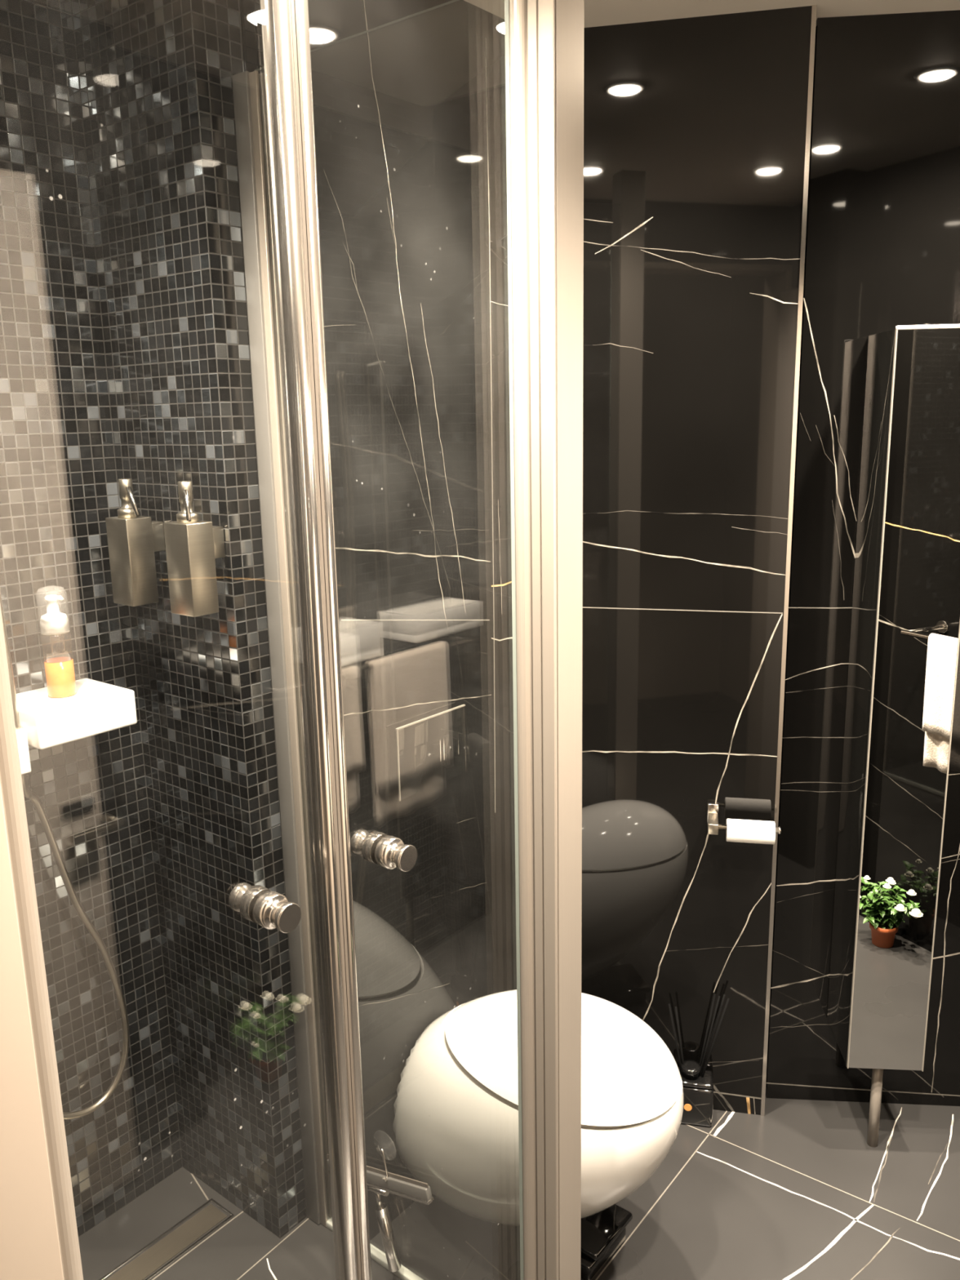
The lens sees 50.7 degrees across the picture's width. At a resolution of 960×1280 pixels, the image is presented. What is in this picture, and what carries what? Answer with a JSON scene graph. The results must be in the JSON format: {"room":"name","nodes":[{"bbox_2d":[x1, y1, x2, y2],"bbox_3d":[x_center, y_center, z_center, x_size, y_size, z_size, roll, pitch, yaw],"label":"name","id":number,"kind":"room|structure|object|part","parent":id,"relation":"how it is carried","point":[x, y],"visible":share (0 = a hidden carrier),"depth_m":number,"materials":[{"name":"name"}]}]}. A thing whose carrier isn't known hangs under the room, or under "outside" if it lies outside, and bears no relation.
{"room":"bathroom","nodes":[
{"label":"bathroom","id":0,"kind":"room"},
{"bbox_2d":[0,0,182,1236],"bbox_3d":[-0.928,0.088,1.619,0.100,2.213,0.780,9,16,38],"label":"wall","id":1,"kind":"structure","parent":0,"point":[59,489],"depth_m":1.78,"materials":[{"name":"grey tile"}]},
{"bbox_2d":[16,728,31,774],"bbox_3d":[-0.774,0.172,1.646,0.124,0.072,0.022,9,16,38],"label":"holder","id":2,"kind":"object","parent":1,"relation":"attached to","point":[21,735],"visible":0.47,"depth_m":1.61,"materials":[{"name":"white paint"}]},
{"bbox_2d":[0,590,129,1119],"bbox_3d":[-0.758,0.237,1.670,0.314,1.348,0.112,-13,17,-43],"label":"shower hose","id":3,"kind":"object","parent":2,"relation":"hanging from","point":[39,808],"visible":0.74,"depth_m":1.82,"materials":[{"name":"metal"}]},
{"bbox_2d":[16,678,137,749],"bbox_3d":[-0.700,0.121,1.709,0.151,0.061,0.176,9,16,38],"label":"shower shelf","id":4,"kind":"object","parent":1,"relation":"attached to","point":[96,708],"visible":0.96,"depth_m":1.66,"materials":[{"name":"white ceramic"}]},
{"bbox_2d":[35,586,76,697],"bbox_3d":[-0.702,0.002,1.679,0.047,0.184,0.047,9,16,38],"label":"soap bottle","id":5,"kind":"object","parent":4,"relation":"on","point":[60,671],"visible":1,"depth_m":1.67,"materials":[{"name":"orange plastic"}]},
{"bbox_2d":[71,0,306,1238],"bbox_3d":[-0.534,0.029,1.854,0.411,2.213,0.092,9,16,38],"label":"wall","id":6,"kind":"structure","parent":0,"point":[155,76],"depth_m":1.72,"materials":[{"name":"black tile"}]},
{"bbox_2d":[105,478,165,606],"bbox_3d":[-0.577,-0.169,1.727,0.078,0.211,0.082,9,16,38],"label":"soap dispenser","id":7,"kind":"object","parent":6,"relation":"attached to","point":[133,539],"visible":1,"depth_m":1.71,"materials":[{"name":"metal"}]},
{"bbox_2d":[163,480,225,617],"bbox_3d":[-0.451,-0.149,1.628,0.068,0.211,0.082,9,16,38],"label":"soap dispenser","id":8,"kind":"object","parent":6,"relation":"attached to","point":[193,545],"visible":1,"depth_m":1.60,"materials":[{"name":"metal"}]},
{"bbox_2d":[240,0,516,1240],"bbox_3d":[-0.237,-0.032,2.104,0.551,2.213,0.736,9,16,38],"label":"wall","id":9,"kind":"structure","parent":0,"point":[410,113],"depth_m":1.79,"materials":[{"name":"black stone"}]},
{"bbox_2d":[392,704,466,800],"bbox_3d":[-0.090,0.206,1.876,0.014,0.136,0.188,9,16,38],"label":"flush plate","id":10,"kind":"object","parent":9,"relation":"attached to","point":[429,751],"visible":1,"depth_m":1.86,"materials":[{"name":"black"}]},
{"bbox_2d":[392,989,684,1226],"bbox_3d":[0.116,0.866,1.848,0.528,0.489,0.370,9,16,38],"label":"toilet","id":11,"kind":"object","parent":9,"relation":"attached to","point":[455,1125],"visible":0.77,"depth_m":1.71,"materials":[{"name":"white ceramic"}]},
{"bbox_3d":[0.135,0.688,1.789,0.460,0.117,0.311,9,16,38],"label":"lid","id":12,"kind":"part","parent":11,"relation":"part of","materials":[{"name":"white ceramic"}]},
{"bbox_2d":[373,1130,395,1160],"bbox_3d":[-0.172,0.899,1.795,0.056,0.056,0.011,9,16,38],"label":"cup","id":13,"kind":"object","parent":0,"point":[380,1151],"depth_m":1.80,"materials":[{"name":"clear plastic"}]},
{"bbox_2d":[78,1096,959,1279],"bbox_3d":[0.161,1.236,1.638,3.650,0.080,5.000,9,16,38],"label":"floor","id":14,"kind":"structure","parent":0,"point":[797,1190],"depth_m":1.96,"materials":[{"name":"grey tile"}]},
{"bbox_2d":[98,1198,234,1279],"bbox_3d":[-0.708,1.182,1.770,0.072,0.002,0.632,9,16,38],"label":"linear drain","id":15,"kind":"object","parent":14,"relation":"on","point":[170,1246],"visible":1,"depth_m":1.92,"materials":[{"name":"metal"}]},
{"bbox_2d":[0,0,584,1279],"bbox_3d":[-0.347,0.199,1.279,0.625,2.120,0.792,9,16,38],"label":"shower enclosure","id":16,"kind":"object","parent":14,"relation":"on","point":[273,108],"visible":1,"depth_m":1.24,"materials":[{"name":"silver glass"}]},
{"bbox_3d":[-0.384,0.296,0.842,0.033,2.120,0.046,9,16,38],"label":"wall post","id":17,"kind":"part","parent":16,"relation":"part of","materials":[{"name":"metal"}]},
{"bbox_3d":[-0.222,0.275,1.041,0.080,0.037,0.037,9,16,38],"label":"knob","id":18,"kind":"part","parent":16,"relation":"part of","materials":[{"name":"silver metal"}]},
{"bbox_3d":[-0.113,0.162,1.584,0.528,2.028,0.006,9,16,38],"label":"pane","id":19,"kind":"part","parent":16,"relation":"part of","materials":[{"name":"clear glass"}]},
{"bbox_2d":[327,1154,434,1271],"bbox_3d":[-0.186,1.021,1.823,0.261,0.219,0.023,9,16,38],"label":"squeegee","id":20,"kind":"object","parent":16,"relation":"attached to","point":[402,1186],"visible":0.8,"depth_m":1.80,"materials":[{"name":"grey metal"}]},
{"bbox_3d":[-0.177,1.050,1.823,0.080,0.160,0.022,9,16,38],"label":"handle","id":21,"kind":"part","parent":20,"relation":"part of","materials":[{"name":"silver metal"}]},
{"bbox_3d":[-0.112,0.243,1.174,0.080,0.037,0.037,9,16,38],"label":"knob","id":22,"kind":"part","parent":16,"relation":"part of","materials":[{"name":"silver metal"}]},
{"bbox_2d":[373,1130,395,1182],"bbox_3d":[-0.176,0.913,1.793,0.056,0.083,0.024,9,16,38],"label":"hook","id":23,"kind":"object","parent":16,"relation":"attached to","point":[380,1151],"visible":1,"depth_m":1.79,"materials":[{"name":"silver metal"}]},
{"bbox_3d":[-0.054,0.237,1.247,0.006,2.012,0.328,9,16,38],"label":"door","id":24,"kind":"part","parent":16,"relation":"part of","materials":[{"name":"clear glass"}]},
{"bbox_3d":[0.092,0.170,1.375,0.065,2.120,0.074,9,16,38],"label":"corner post","id":25,"kind":"part","parent":16,"relation":"part of","materials":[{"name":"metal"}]},
{"bbox_2d":[580,1204,632,1279],"bbox_3d":[0.207,1.112,1.892,0.100,0.052,0.147,9,16,38],"label":"box","id":26,"kind":"object","parent":14,"relation":"on","point":[602,1233],"visible":0.51,"depth_m":1.86,"materials":[{"name":"black plastic"}]},
{"bbox_2d":[668,993,728,1126],"bbox_3d":[0.473,0.910,2.208,0.128,0.300,0.061,1,13,12],"label":"reed diffuser","id":27,"kind":"object","parent":14,"relation":"on","point":[697,1082],"visible":0.8,"depth_m":2.20,"materials":[{"name":"black glass"}]},
{"bbox_2d":[826,323,959,1147],"bbox_3d":[0.822,0.246,2.014,0.150,1.668,0.174,0,12,5],"label":"tall cabinet","id":28,"kind":"object","parent":14,"relation":"on","point":[904,641],"visible":1,"depth_m":1.92,"materials":[{"name":"black mirror"}]},
{"bbox_3d":[0.831,0.969,2.128,0.022,0.206,0.022,0,12,5],"label":"leg","id":29,"kind":"part","parent":28,"relation":"part of","materials":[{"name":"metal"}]},
{"bbox_2d":[678,1059,713,1126],"bbox_3d":[0.467,0.993,2.228,0.090,0.128,0.060,1,13,12],"label":"bottle","id":30,"kind":"object","parent":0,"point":[697,1082],"depth_m":2.20,"materials":[{"name":"black glass"}]},
{"bbox_2d":[581,5,812,1115],"bbox_3d":[0.334,-0.067,2.211,0.618,2.213,0.300,1,13,12],"label":"wall","id":31,"kind":"structure","parent":0,"point":[695,128],"depth_m":1.99,"materials":[{"name":"black stone"}]},
{"bbox_2d":[706,803,781,835],"bbox_3d":[0.539,0.370,2.071,0.144,0.042,0.069,2,13,12],"label":"toilet paper holder","id":32,"kind":"object","parent":31,"relation":"attached to","point":[713,826],"visible":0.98,"depth_m":2.06,"materials":[{"name":"silver metal"}]},
{"bbox_2d":[725,818,775,844],"bbox_3d":[0.547,0.387,2.048,0.094,0.046,0.046,1,13,12],"label":"toilet roll","id":33,"kind":"object","parent":32,"relation":"on","point":[762,832],"visible":0.99,"depth_m":2.03,"materials":[{"name":"white paper"}]},
{"bbox_2d":[760,4,817,1115],"bbox_3d":[0.612,-0.034,2.038,0.008,2.213,0.072,2,13,12],"label":"trim","id":34,"kind":"structure","parent":31,"relation":"attached to","point":[814,6],"depth_m":1.96,"materials":[{"name":"silver metal"}]},
{"bbox_2d":[463,0,959,27],"bbox_3d":[0.117,-1.002,1.145,3.650,0.080,5.000,9,16,38],"label":"ceiling","id":35,"kind":"structure","parent":0,"point":[597,12],"depth_m":1.77,"materials":[{"name":"white paint"}]},
{"bbox_2d":[765,9,959,1106],"bbox_3d":[1.726,-0.052,2.017,2.209,2.213,0.120,0,12,5],"label":"wall","id":36,"kind":"structure","parent":0,"point":[882,249],"depth_m":1.97,"materials":[{"name":"black stone"}]},
{"bbox_3d":[-0.434,0.264,0.779,1.945,2.213,0.100,9,16,38],"label":"wall","id":37,"kind":"structure","parent":0,"visible":0},
{"bbox_2d":[0,782,63,1279],"bbox_3d":[-0.053,0.420,0.483,0.950,2.020,0.152,9,16,38],"label":"trim","id":38,"kind":"structure","parent":37,"relation":"attached to","point":[30,1250],"depth_m":0.80,"materials":[{"name":"beige paint"}]}
]}

